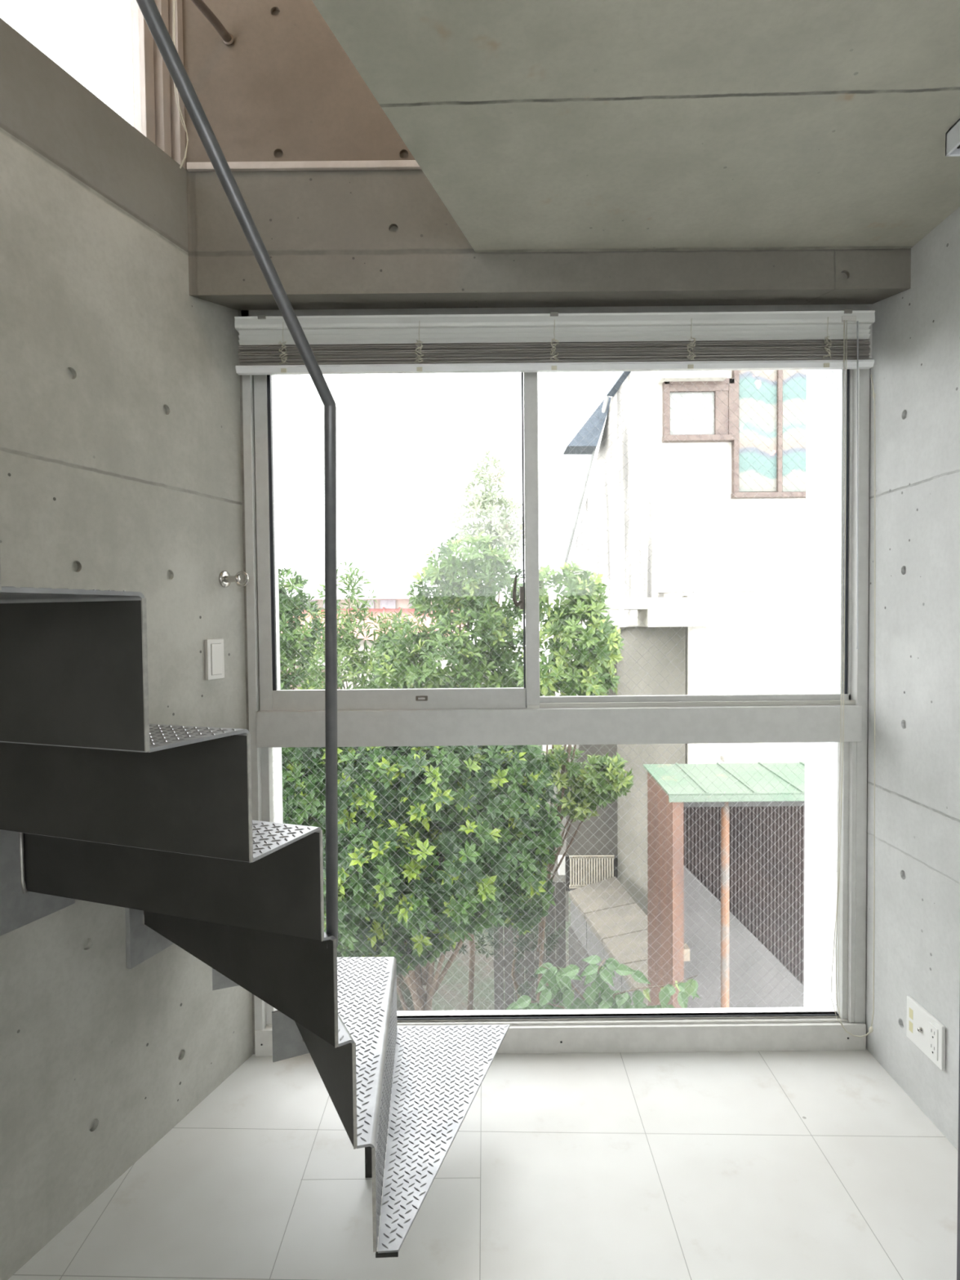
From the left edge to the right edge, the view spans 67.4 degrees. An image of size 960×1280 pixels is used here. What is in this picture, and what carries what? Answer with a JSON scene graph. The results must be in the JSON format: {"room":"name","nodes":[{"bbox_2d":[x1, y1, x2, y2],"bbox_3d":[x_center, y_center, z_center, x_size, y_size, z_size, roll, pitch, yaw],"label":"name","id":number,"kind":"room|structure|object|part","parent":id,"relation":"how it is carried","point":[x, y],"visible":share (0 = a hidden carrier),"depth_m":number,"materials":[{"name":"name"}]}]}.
{"room":"stairwell","nodes":[
{"label":"stairwell","id":0,"kind":"room"},
{"bbox_2d":[0,17,253,1279],"bbox_3d":[-1.263,0.043,1.056,0.180,2.667,2.911,0,2,19],"label":"wall","id":1,"kind":"structure","parent":0,"point":[121,453],"depth_m":1.76,"materials":[{"name":"concrete"}]},
{"bbox_2d":[204,638,224,679],"bbox_3d":[-0.786,0.057,2.135,0.013,0.120,0.073,0,2,19],"label":"light switch","id":2,"kind":"object","parent":1,"relation":"attached to","point":[214,648],"visible":1,"depth_m":2.13,"materials":[{"name":"white plastic"}]},
{"bbox_2d":[218,570,248,587],"bbox_3d":[-0.734,-0.184,2.171,0.086,0.051,0.051,0,2,19],"label":"ring hook","id":3,"kind":"object","parent":1,"relation":"attached to","point":[225,579],"visible":1,"depth_m":2.17,"materials":[{"name":"silver metal"}]},
{"bbox_2d":[271,374,283,823],"bbox_3d":[-0.815,0.296,2.413,0.265,2.670,0.115,-1,2,0],"label":"wall","id":4,"kind":"structure","parent":0,"point":[277,762],"depth_m":2.43,"materials":[{"name":"white paint"}]},
{"bbox_2d":[238,304,872,1056],"bbox_3d":[0.238,0.143,2.314,2.012,2.362,0.102,-1,2,0],"label":"window","id":5,"kind":"structure","parent":4,"relation":"in","point":[510,716],"depth_m":2.30,"materials":[{"name":"metal"}]},
{"bbox_3d":[-0.263,-0.397,2.290,0.893,1.252,0.034,-1,2,0],"label":"sliding sash","id":6,"kind":"part","parent":5,"relation":"part of","materials":[{"name":"metal"}]},
{"bbox_3d":[-0.263,-0.433,2.295,0.808,1.181,0.006,-1,2,0],"label":"pane","id":7,"kind":"part","parent":5,"relation":"part of","materials":[{"name":"clear glass"}]},
{"bbox_2d":[234,309,875,1037],"bbox_3d":[0.240,0.125,2.208,1.932,2.215,0.057,-1,2,0],"label":"blind","id":8,"kind":"object","parent":5,"relation":"attached to","point":[553,341],"visible":1,"depth_m":2.17,"materials":[{"name":"white metal"}]},
{"bbox_3d":[-0.590,-0.877,2.155,0.027,0.147,0.015,-1,2,0],"label":"ladder cord","id":9,"kind":"part","parent":8,"relation":"part of","materials":[{"name":"beige fabric"}]},
{"bbox_3d":[-0.183,-0.881,2.156,0.026,0.147,0.014,-1,2,0],"label":"ladder cord","id":10,"kind":"part","parent":8,"relation":"part of","materials":[{"name":"white fabric"}]},
{"bbox_3d":[0.222,-0.885,2.156,0.027,0.147,0.015,-1,2,0],"label":"ladder cord","id":11,"kind":"part","parent":8,"relation":"part of","materials":[{"name":"white fabric"}]},
{"bbox_3d":[0.225,-0.825,2.182,1.921,0.021,0.038,-1,2,0],"label":"rail","id":12,"kind":"part","parent":8,"relation":"part of","materials":[{"name":"white metal"}]},
{"bbox_3d":[0.632,-0.889,2.156,0.028,0.147,0.014,-1,2,0],"label":"ladder cord","id":13,"kind":"part","parent":8,"relation":"part of","materials":[{"name":"beige fabric"}]},
{"bbox_3d":[1.041,-0.893,2.155,0.026,0.147,0.015,-1,2,0],"label":"ladder cord","id":14,"kind":"part","parent":8,"relation":"part of","materials":[{"name":"beige fabric"}]},
{"bbox_3d":[1.132,0.134,2.184,0.123,2.182,0.003,-1,2,0],"label":"lift cord","id":15,"kind":"part","parent":8,"relation":"part of","materials":[{"name":"beige plastic"}]},
{"bbox_3d":[1.195,0.207,2.193,0.025,2.011,0.012,-1,2,0],"label":"pull cord","id":16,"kind":"part","parent":8,"relation":"part of","materials":[{"name":"beige fabric"}]},
{"bbox_3d":[0.690,-0.407,2.317,1.062,1.252,0.028,-1,2,0],"label":"sash","id":17,"kind":"part","parent":5,"relation":"part of","materials":[{"name":"metal"}]},
{"bbox_2d":[182,0,415,169],"bbox_3d":[0.167,-2.385,2.275,2.280,2.082,0.546,-1,2,0],"label":"wall","id":18,"kind":"structure","parent":0,"point":[286,89],"depth_m":2.03,"materials":[{"name":"concrete"}]},
{"bbox_2d":[191,0,234,45],"bbox_3d":[-0.936,-1.666,1.362,0.032,0.041,1.406,0,2,19],"label":"wall handrail","id":19,"kind":"object","parent":18,"relation":"attached to","point":[228,38],"visible":1,"depth_m":1.96,"materials":[{"name":"grey metal"}]},
{"bbox_2d":[8,1048,958,1279],"bbox_3d":[-0.576,1.455,0.267,4.020,0.120,4.245,-1,2,0],"label":"floor","id":20,"kind":"structure","parent":0,"point":[793,1165],"depth_m":1.77,"materials":[{"name":"tile"}]},
{"bbox_2d":[0,0,510,1257],"bbox_3d":[-0.701,-0.238,1.090,0.858,3.217,2.357,0,2,19],"label":"staircase","id":21,"kind":"structure","parent":20,"relation":"on","point":[100,802],"depth_m":1.32,"materials":[{"name":"metal"}]},
{"bbox_3d":[-1.031,0.507,1.434,0.010,0.228,0.508,0,2,19],"label":"wall plate","id":22,"kind":"part","parent":21,"relation":"part of","materials":[{"name":"black metal"}]},
{"bbox_3d":[-0.847,0.718,1.957,0.014,0.225,0.280,0,2,19],"label":"wall plate","id":23,"kind":"part","parent":21,"relation":"part of","materials":[{"name":"grey metal"}]},
{"bbox_3d":[-0.695,0.859,2.051,0.130,0.255,0.005,-1,2,-22],"label":"flange plate","id":24,"kind":"part","parent":21,"relation":"part of","materials":[{"name":"grey metal"}]},
{"bbox_3d":[-0.550,-0.623,0.686,0.033,2.427,1.369,0,2,24],"label":"handrail","id":25,"kind":"part","parent":21,"relation":"part of","materials":[{"name":"metal"}]},
{"bbox_3d":[-0.452,0.979,1.806,0.135,0.125,0.005,-1,2,-25],"label":"flange plate","id":26,"kind":"part","parent":21,"relation":"part of","materials":[{"name":"grey metal"}]},
{"bbox_3d":[-0.280,1.142,1.819,0.018,0.404,0.048,-1,2,0],"label":"support leg","id":27,"kind":"part","parent":21,"relation":"part of","materials":[{"name":"metal"}]},
{"bbox_2d":[956,1009,959,1279],"bbox_3d":[1.066,0.937,0.835,0.343,0.850,1.031,-1,2,0],"label":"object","id":28,"kind":"structure","parent":20,"relation":"on","point":[958,1158],"depth_m":1.35,"materials":[{"name":"grey laminate"}]},
{"bbox_2d":[186,169,911,311],"bbox_3d":[0.159,-1.169,2.310,2.300,0.349,0.550,-1,2,0],"label":"beam","id":29,"kind":"structure","parent":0,"point":[363,238],"depth_m":2.04,"materials":[{"name":"concrete"}]},
{"bbox_2d":[186,160,421,172],"bbox_3d":[0.197,-1.340,2.034,2.040,0.020,0.032,-1,2,0],"label":"trim","id":30,"kind":"structure","parent":29,"relation":"attached to","point":[384,164],"depth_m":2.02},
{"bbox_2d":[311,0,959,253],"bbox_3d":[-0.459,-1.129,0.150,3.355,0.190,3.770,-1,2,0],"label":"ceiling","id":31,"kind":"structure","parent":0,"point":[539,126],"depth_m":1.48,"materials":[{"name":"concrete"}]},
{"bbox_2d":[945,118,959,156],"bbox_3d":[1.081,-1.057,1.240,0.160,0.050,0.620,-1,2,0],"label":"ceiling fitting","id":32,"kind":"object","parent":31,"relation":"attached to","point":[952,135],"visible":1,"depth_m":1.53,"materials":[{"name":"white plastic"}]},
{"bbox_2d":[804,368,843,1011],"bbox_3d":[1.215,0.274,2.482,0.075,2.670,0.255,-1,2,0],"label":"wall","id":33,"kind":"structure","parent":0,"point":[822,513],"depth_m":2.48,"materials":[{"name":"white paint"}]},
{"bbox_2d":[865,206,959,1151],"bbox_3d":[1.320,-1.002,0.370,0.200,4.750,4.400,-1,2,0],"label":"wall","id":34,"kind":"structure","parent":0,"point":[915,371],"depth_m":2.02,"materials":[{"name":"concrete"}]},
{"bbox_2d":[906,995,945,1070],"bbox_3d":[1.230,1.086,1.997,0.020,0.120,0.160,-1,2,0],"label":"outlet plate","id":35,"kind":"object","parent":34,"relation":"attached to","point":[923,1029],"visible":1,"depth_m":1.98,"materials":[{"name":"white plastic"}]},
{"bbox_2d":[928,1022,937,1061],"bbox_3d":[1.229,1.087,1.952,0.002,0.086,0.038,-1,2,0],"label":"socket","id":36,"kind":"object","parent":35,"relation":"attached to","point":[932,1026],"depth_m":1.95,"materials":[{"name":"white plastic"}]},
{"bbox_3d":[-1.555,-2.304,0.209,1.595,2.083,4.159,-1,2,0],"label":"wall","id":37,"kind":"structure","parent":0,"visible":0},
{"bbox_2d":[0,0,186,169],"bbox_3d":[-1.383,-2.117,0.589,0.096,1.683,3.042,0,2,19],"label":"window","id":38,"kind":"structure","parent":37,"relation":"in","point":[108,46],"depth_m":1.90,"materials":[{"name":"clear glass"}]},
{"bbox_3d":[-1.403,-2.095,0.593,0.005,1.628,2.865,0,2,19],"label":"pane","id":39,"kind":"part","parent":38,"relation":"part of","materials":[{"name":"clear glass"}]},
{"bbox_3d":[-1.383,-2.117,0.589,0.096,1.683,3.042,0,2,19],"label":"frame","id":40,"kind":"part","parent":38,"relation":"part of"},
{"bbox_2d":[173,0,188,168],"bbox_3d":[-0.819,-1.561,1.964,0.002,0.546,0.056,0,2,19],"label":"blind cord","id":41,"kind":"object","parent":38,"relation":"hanging from","point":[184,157],"visible":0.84,"depth_m":1.96,"materials":[{"name":"beige plastic"}]},
{"label":"outside","id":42,"kind":"structure","parent":0,"visible":0},
{"bbox_2d":[547,800,568,921],"bbox_3d":[0.873,2.692,8.912,0.386,1.417,0.450,-1,2,0],"label":"wall","id":43,"kind":"structure","parent":42,"point":[562,877],"depth_m":8.69,"materials":[{"name":"grey concrete"}]},
{"bbox_2d":[557,854,564,875],"bbox_3d":[0.975,2.685,8.587,0.084,0.215,0.100,-1,2,0],"label":"meter box","id":44,"kind":"object","parent":43,"relation":"attached to","point":[561,869],"visible":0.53,"depth_m":8.54,"materials":[{"name":"white plastic"}]},
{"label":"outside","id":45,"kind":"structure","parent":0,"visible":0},
{"bbox_2d":[506,955,700,1009],"bbox_3d":[0.502,1.539,3.000,0.828,0.440,0.264,-1,2,0],"label":"plant","id":46,"kind":"object","parent":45,"point":[562,983],"visible":0.53,"depth_m":2.95,"materials":[{"name":"green plant"}]},
{"bbox_3d":[-0.521,3.068,2.615,4.100,2.910,0.140,-1,2,0],"label":"wall","id":47,"kind":"structure","parent":0,"visible":0},
{"bbox_2d":[396,1007,810,1015],"bbox_3d":[0.259,1.454,2.518,1.900,0.329,0.255,-1,2,0],"label":"sill","id":48,"kind":"structure","parent":47,"relation":"on","point":[744,1009],"depth_m":2.61,"materials":[{"name":"grey metal"}]},
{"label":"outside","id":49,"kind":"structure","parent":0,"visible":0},
{"bbox_2d":[408,675,573,1010],"bbox_3d":[0.036,3.735,31.439,80.000,0.200,57.380,-1,2,0],"label":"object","id":50,"kind":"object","parent":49,"point":[458,968],"depth_m":9.19,"materials":[{"name":"soil"}]},
{"bbox_2d":[278,567,324,689],"bbox_3d":[-1.721,1.874,6.456,0.922,5.088,0.735,1,2,40],"label":"tree","id":51,"kind":"object","parent":50,"relation":"on","point":[286,620],"visible":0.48,"depth_m":6.21,"materials":[{"name":"green plant"}]},
{"bbox_2d":[280,665,342,920],"bbox_3d":[-2.505,2.332,10.606,1.028,3.931,0.060,-1,2,0],"label":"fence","id":52,"kind":"object","parent":50,"relation":"on","point":[296,665],"visible":0.02,"depth_m":10.53,"materials":[{"name":"grey metal"}]},
{"bbox_2d":[295,560,426,689],"bbox_3d":[-1.353,1.735,7.960,1.604,5.266,1.726,-1,2,0],"label":"feathery tree","id":53,"kind":"object","parent":50,"relation":"on","point":[353,642],"visible":0.47,"depth_m":7.68,"materials":[{"name":"green plant"}]},
{"bbox_2d":[280,594,466,689],"bbox_3d":[-4.098,0.010,24.711,7.595,3.020,5.800,-1,2,0],"label":"building","id":54,"kind":"structure","parent":50,"relation":"on","point":[399,602],"depth_m":23.57,"materials":[{"name":"beige paint"}]},
{"bbox_2d":[396,949,422,1011],"bbox_3d":[-0.916,3.457,5.833,0.850,1.943,0.750,-1,2,0],"label":"mound","id":55,"kind":"object","parent":50,"relation":"on","point":[406,994],"visible":0.02,"depth_m":5.44,"materials":[{"name":"soil"}]},
{"bbox_2d":[281,745,565,1010],"bbox_3d":[-0.512,2.436,4.954,2.246,4.035,1.384,-1,2,0],"label":"tree","id":56,"kind":"object","parent":50,"relation":"on","point":[494,765],"visible":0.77,"depth_m":4.53,"materials":[{"name":"green plant"}]},
{"bbox_2d":[366,530,525,1010],"bbox_3d":[-0.233,1.705,6.479,1.549,5.394,1.418,-1,2,0],"label":"round tree","id":57,"kind":"object","parent":50,"relation":"on","point":[473,602],"visible":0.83,"depth_m":6.18,"materials":[{"name":"green plant"}]},
{"bbox_2d":[449,448,524,671],"bbox_3d":[0.205,0.369,13.004,1.476,7.657,1.743,-1,2,0],"label":"tree","id":58,"kind":"object","parent":50,"relation":"on","point":[506,527],"visible":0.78,"depth_m":12.52,"materials":[{"name":"green plant"}]},
{"bbox_2d":[449,920,564,1000],"bbox_3d":[0.137,3.572,7.378,1.480,1.610,0.723,0,2,12],"label":"shrub","id":59,"kind":"object","parent":50,"relation":"on","point":[521,945],"visible":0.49,"depth_m":7.22,"materials":[{"name":"green plant"}]},
{"bbox_2d":[493,880,565,1009],"bbox_3d":[0.581,3.572,8.444,0.850,1.525,0.060,-1,2,0],"label":"fence","id":60,"kind":"object","parent":50,"relation":"on","point":[560,960],"visible":0.31,"depth_m":8.42,"materials":[{"name":"grey metal"}]},
{"bbox_3d":[0.584,3.788,8.463,0.850,0.080,0.035,-1,2,0],"label":"fence rail","id":61,"kind":"part","parent":60,"relation":"part of","materials":[{"name":"grey metal"}]},
{"bbox_2d":[508,560,634,1004],"bbox_3d":[0.687,1.902,5.570,1.109,5.045,0.823,-1,2,0],"label":"tree","id":62,"kind":"object","parent":50,"relation":"on","point":[559,621],"visible":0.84,"depth_m":5.38,"materials":[{"name":"green plant"}]},
{"bbox_2d":[568,926,605,1006],"bbox_3d":[1.136,3.623,6.436,0.311,1.535,1.587,-1,2,-8],"label":"wall","id":63,"kind":"structure","parent":50,"relation":"on","point":[575,943],"depth_m":6.80,"materials":[{"name":"concrete"}]},
{"bbox_2d":[570,899,634,1005],"bbox_3d":[1.085,2.722,5.896,0.062,0.290,2.503,-1,2,-7],"label":"kerb","id":64,"kind":"object","parent":63,"relation":"on","point":[593,945],"visible":0.31,"depth_m":6.44,"materials":[{"name":"grey concrete"}]},
{"bbox_2d":[568,875,635,919],"bbox_3d":[1.184,2.506,7.043,0.589,0.060,0.855,-1,2,-8],"label":"slab","id":65,"kind":"object","parent":64,"relation":"on","point":[615,895],"visible":0.84,"depth_m":6.96,"materials":[{"name":"concrete"}]},
{"bbox_2d":[585,902,648,945],"bbox_3d":[1.249,2.524,6.425,0.705,0.060,0.515,-1,2,-23],"label":"slab","id":66,"kind":"object","parent":64,"relation":"on","point":[623,923],"visible":0.73,"depth_m":6.39,"materials":[{"name":"concrete"}]},
{"bbox_2d":[602,929,648,964],"bbox_3d":[1.314,2.539,5.932,0.644,0.060,0.486,-1,2,-18],"label":"slab","id":67,"kind":"object","parent":64,"relation":"on","point":[627,949],"visible":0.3,"depth_m":5.89,"materials":[{"name":"concrete"}]},
{"bbox_2d":[622,960,648,995],"bbox_3d":[1.370,2.553,5.439,0.610,0.060,0.493,-1,2,-16],"label":"slab","id":68,"kind":"object","parent":64,"relation":"on","point":[643,967],"visible":0.04,"depth_m":5.45,"materials":[{"name":"concrete"}]},
{"bbox_2d":[642,996,648,1006],"bbox_3d":[1.429,2.568,4.952,0.580,0.060,0.495,-1,2,-13],"label":"slab","id":69,"kind":"object","parent":64,"relation":"on","point":[645,1000],"depth_m":5.06,"materials":[{"name":"concrete"}]},
{"bbox_2d":[542,369,806,916],"bbox_3d":[3.735,0.457,8.704,5.663,7.675,5.069,-1,2,0],"label":"house","id":70,"kind":"structure","parent":50,"relation":"on","point":[641,616],"depth_m":6.50,"materials":[{"name":"beige paint"}]},
{"bbox_2d":[568,855,614,888],"bbox_3d":[1.179,2.444,7.594,0.473,0.342,0.030,-1,2,0],"label":"vent grille","id":71,"kind":"object","parent":70,"relation":"attached to","point":[571,857],"depth_m":7.58,"materials":[{"name":"beige metal"}]},
{"bbox_2d":[657,370,727,383],"bbox_3d":[1.870,-2.344,6.352,0.574,0.110,0.160,-1,2,0],"label":"hood","id":72,"kind":"object","parent":70,"relation":"attached to","point":[721,376],"depth_m":6.28,"materials":[{"name":"beige paint"}]},
{"bbox_3d":[1.895,-2.057,6.428,0.400,0.447,0.015,-1,2,0],"label":"pane","id":73,"kind":"part","parent":70,"relation":"part of","materials":[{"name":"white glass"}]},
{"bbox_3d":[2.480,-2.064,6.428,0.337,1.470,0.015,-1,2,0],"label":"pane","id":74,"kind":"part","parent":70,"relation":"part of","materials":[{"name":"glass"}]},
{"bbox_3d":[2.760,1.066,6.507,1.136,0.046,0.100,-1,2,0],"label":"wall trim","id":75,"kind":"part","parent":70,"relation":"part of","materials":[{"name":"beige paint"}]},
{"bbox_3d":[2.891,-2.064,6.428,0.382,1.470,0.015,-1,2,0],"label":"pane","id":76,"kind":"part","parent":70,"relation":"part of","materials":[{"name":"glass"}]},
{"bbox_2d":[643,761,804,1008],"bbox_3d":[1.797,2.639,4.596,1.352,3.603,0.676,-1,2,0],"label":"garden shed","id":77,"kind":"object","parent":50,"relation":"on","point":[760,779],"visible":0.48,"depth_m":4.78,"materials":[{"name":"metal"}]},
{"bbox_3d":[1.179,2.662,4.606,0.065,3.568,0.656,-1,2,0],"label":"panel","id":78,"kind":"part","parent":77,"relation":"part of","materials":[{"name":"brown wood"}]},
{"bbox_3d":[1.468,2.689,4.315,0.047,3.525,0.047,-1,2,0],"label":"post","id":79,"kind":"part","parent":77,"relation":"part of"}
]}

